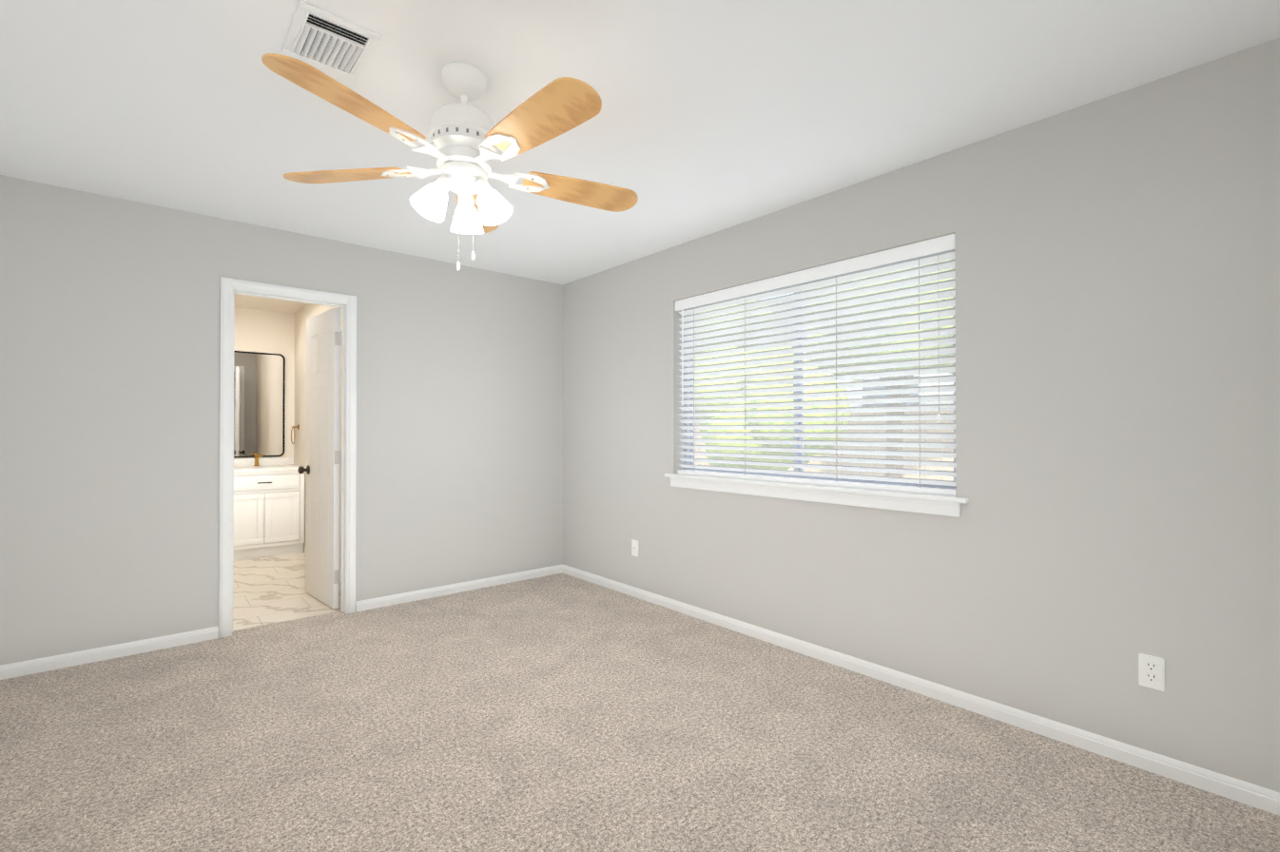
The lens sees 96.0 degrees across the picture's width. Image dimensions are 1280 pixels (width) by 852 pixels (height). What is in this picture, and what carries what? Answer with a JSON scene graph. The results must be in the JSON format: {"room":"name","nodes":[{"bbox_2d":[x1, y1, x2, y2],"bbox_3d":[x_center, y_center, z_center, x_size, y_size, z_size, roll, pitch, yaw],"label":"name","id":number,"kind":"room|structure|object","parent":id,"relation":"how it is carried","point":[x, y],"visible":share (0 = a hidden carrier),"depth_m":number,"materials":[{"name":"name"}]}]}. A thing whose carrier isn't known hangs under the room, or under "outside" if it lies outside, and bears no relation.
{"room":"empty bedroom","nodes":[
{"label":"empty bedroom","id":0,"kind":"room"},
{"bbox_2d":[233,307,294,458],"bbox_3d":[-4.402,0.024,5.494,1.910,2.440,0.100,0,-1,-41],"label":"wall","id":1,"kind":"structure","parent":0,"point":[262,331],"depth_m":5.97,"materials":[{"name":"beige paint"}]},
{"bbox_2d":[233,350,285,457],"bbox_3d":[-3.917,-0.216,5.827,0.560,1.060,0.026,0,-1,-41],"label":"mirror","id":2,"kind":"object","parent":1,"relation":"attached to","point":[259,400],"visible":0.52,"depth_m":5.86,"materials":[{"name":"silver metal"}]},
{"bbox_2d":[234,293,307,313],"bbox_3d":[-3.437,-1.201,4.463,1.810,0.006,2.735,0,-1,-41],"label":"ceiling panel","id":3,"kind":"object","parent":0,"point":[263,303],"visible":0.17,"depth_m":5.66,"materials":[{"name":"beige paint"}]},
{"bbox_2d":[0,174,562,665],"bbox_3d":[-2.091,0.011,3.734,4.015,2.440,0.115,0,-1,-41],"label":"wall","id":4,"kind":"structure","parent":0,"point":[108,420],"depth_m":3.26,"materials":[{"name":"grey paint"}]},
{"bbox_2d":[0,626,218,679],"bbox_3d":[-2.950,1.191,2.899,1.345,0.067,0.013,0,-1,-41],"label":"baseboard","id":5,"kind":"structure","parent":4,"relation":"attached to","point":[46,664],"depth_m":3.02,"materials":[{"name":"white wood"}]},
{"bbox_2d":[218,276,356,638],"bbox_3d":[-2.203,0.183,3.636,0.734,2.094,0.153,0,-1,-41],"label":"door frame","id":6,"kind":"structure","parent":4,"relation":"attached to","point":[230,288],"depth_m":3.56,"materials":[{"name":"white wood"}]},
{"bbox_2d":[297,308,340,608],"bbox_3d":[-2.252,0.216,4.083,0.606,2.018,0.165,0,-1,44],"label":"door","id":7,"kind":"structure","parent":4,"relation":"in","point":[321,470],"depth_m":4.01,"materials":[{"name":"white wood"}]},
{"bbox_2d":[355,563,562,611],"bbox_3d":[-1.273,1.202,4.347,1.605,0.067,0.013,0,-1,-41],"label":"baseboard","id":8,"kind":"structure","parent":4,"relation":"attached to","point":[389,600],"depth_m":4.25,"materials":[{"name":"white wood"}]},
{"bbox_2d":[293,303,341,568],"bbox_3d":[-2.747,0.021,5.116,0.100,2.440,2.835,0,-1,-41],"label":"wall","id":9,"kind":"structure","parent":0,"point":[307,311],"depth_m":5.77,"materials":[{"name":"beige paint"}]},
{"bbox_2d":[290,424,299,444],"bbox_3d":[-3.506,0.085,5.871,0.060,0.202,0.179,0,-1,-41],"label":"towel ring","id":10,"kind":"object","parent":9,"relation":"attached to","point":[298,427],"visible":1,"depth_m":5.87,"materials":[{"name":"gold metal"}]},
{"bbox_2d":[0,572,1279,851],"bbox_3d":[-0.654,1.247,1.937,3.855,0.060,4.640,0,-1,-41],"label":"floor carpet","id":11,"kind":"object","parent":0,"point":[561,711],"visible":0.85,"depth_m":2.15,"materials":[{"name":"beige carpet"}]},
{"bbox_2d":[0,0,1279,284],"bbox_3d":[-1.529,-1.254,3.092,4.115,0.080,7.605,0,-1,-41],"label":"ceiling","id":12,"kind":"structure","parent":0,"point":[711,116],"depth_m":2.13,"materials":[{"name":"white paint"}]},
{"bbox_2d":[280,0,382,88],"bbox_3d":[-1.010,-1.216,1.867,0.226,0.013,0.367,0,-1,-41],"label":"ceiling vent","id":13,"kind":"object","parent":12,"relation":"in","point":[338,48],"visible":0.94,"depth_m":1.83,"materials":[{"name":"white metal"}]},
{"bbox_2d":[261,53,638,270],"bbox_3d":[-0.572,-0.876,1.985,1.281,0.692,1.258,0,-1,-41],"label":"ceiling fan","id":14,"kind":"object","parent":12,"relation":"hanging from","point":[467,140],"visible":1,"depth_m":1.92,"materials":[{"name":"white metal"}]},
{"bbox_2d":[562,37,1279,792],"bbox_3d":[0.893,0.007,3.227,0.160,2.440,4.555,0,-1,-41],"label":"wall","id":15,"kind":"structure","parent":0,"point":[1118,370],"depth_m":2.26,"materials":[{"name":"grey paint"}]},
{"bbox_2d":[631,539,638,556],"bbox_3d":[-0.041,0.882,4.166,0.016,0.115,0.070,0,-1,-41],"label":"outlet","id":16,"kind":"object","parent":15,"relation":"attached to","point":[634,548],"visible":1,"depth_m":4.17,"materials":[{"name":"white plastic"}]},
{"bbox_2d":[664,473,969,517],"bbox_3d":[0.831,0.359,3.223,0.136,0.085,1.882,0,-1,-41],"label":"window sill","id":17,"kind":"structure","parent":15,"relation":"attached to","point":[947,505],"depth_m":2.97,"materials":[{"name":"white wood"}]},
{"bbox_2d":[683,249,956,489],"bbox_3d":[0.903,-0.266,3.291,0.060,1.167,1.778,0,-1,-41],"label":"window","id":18,"kind":"structure","parent":15,"relation":"in","point":[830,478],"depth_m":3.18,"materials":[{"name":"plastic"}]},
{"bbox_2d":[675,233,956,495],"bbox_3d":[0.839,-0.267,3.235,0.078,1.159,1.770,0,-1,-41],"label":"window blinds","id":19,"kind":"object","parent":18,"relation":"attached to","point":[925,248],"visible":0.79,"depth_m":3.04,"materials":[{"name":"white plastic"}]},
{"bbox_2d":[562,564,1279,815],"bbox_3d":[0.790,1.193,3.204,0.013,0.067,4.440,0,-1,-41],"label":"baseboard","id":20,"kind":"structure","parent":15,"relation":"attached to","point":[1267,800],"depth_m":2.39,"materials":[{"name":"white wood"}]},
{"bbox_2d":[1138,653,1164,691],"bbox_3d":[1.805,0.868,2.035,0.008,0.115,0.070,0,-1,-41],"label":"duplex electrical outlet","id":21,"kind":"object","parent":15,"relation":"attached to","point":[1151,671],"visible":1,"depth_m":2.03,"materials":[{"name":"white plastic"}]},
{"label":"outside","id":22,"kind":"structure","parent":0,"visible":0},
{"bbox_3d":[12.068,1.650,13.233,29.830,0.100,24.000,0,-1,-41],"label":"ground","id":23,"kind":"structure","parent":22,"visible":0},
{"bbox_2d":[694,299,775,352],"bbox_3d":[1.053,-1.175,12.729,3.293,5.581,3.742,0,-1,-41],"label":"tree","id":24,"kind":"object","parent":23,"relation":"on","point":[731,326],"depth_m":11.16,"materials":[{"name":"green plant"}]},
{"bbox_2d":[695,346,851,470],"bbox_3d":[1.701,0.265,7.539,2.374,2.606,2.652,0,-1,-41],"label":"tree","id":25,"kind":"object","parent":23,"relation":"on","point":[773,437],"depth_m":6.67,"materials":[{"name":"green plant"}]},
{"bbox_2d":[695,410,953,480],"bbox_3d":[6.633,0.611,7.225,0.080,1.890,18.000,0,-1,-41],"label":"fence","id":26,"kind":"object","parent":23,"relation":"on","point":[880,448],"depth_m":9.96,"materials":[{"name":"brown wood"}]},
{"bbox_2d":[759,300,953,480],"bbox_3d":[6.991,-1.423,13.495,5.200,6.050,21.400,0,-1,-41],"label":"house","id":27,"kind":"structure","parent":23,"relation":"on","point":[917,394],"depth_m":12.21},
{"bbox_2d":[803,260,953,477],"bbox_3d":[3.867,-0.772,8.786,3.654,4.678,3.455,0,-1,-41],"label":"tree","id":28,"kind":"object","parent":23,"relation":"on","point":[889,448],"depth_m":8.09,"materials":[{"name":"green plant"}]},
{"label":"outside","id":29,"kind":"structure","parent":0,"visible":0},
{"bbox_2d":[232,552,340,630],"bbox_3d":[-3.428,1.266,4.434,1.810,0.060,2.765,0,-1,-41],"label":"floor","id":30,"kind":"structure","parent":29,"point":[268,590],"depth_m":4.27,"materials":[{"name":"tile"}]},
{"bbox_2d":[232,452,305,561],"bbox_3d":[-3.707,0.754,5.617,0.684,0.980,0.604,0,-1,-41],"label":"bathroom vanity","id":31,"kind":"object","parent":30,"relation":"on","point":[268,507],"visible":0.81,"depth_m":5.46,"materials":[{"name":"white wood"}]}
]}

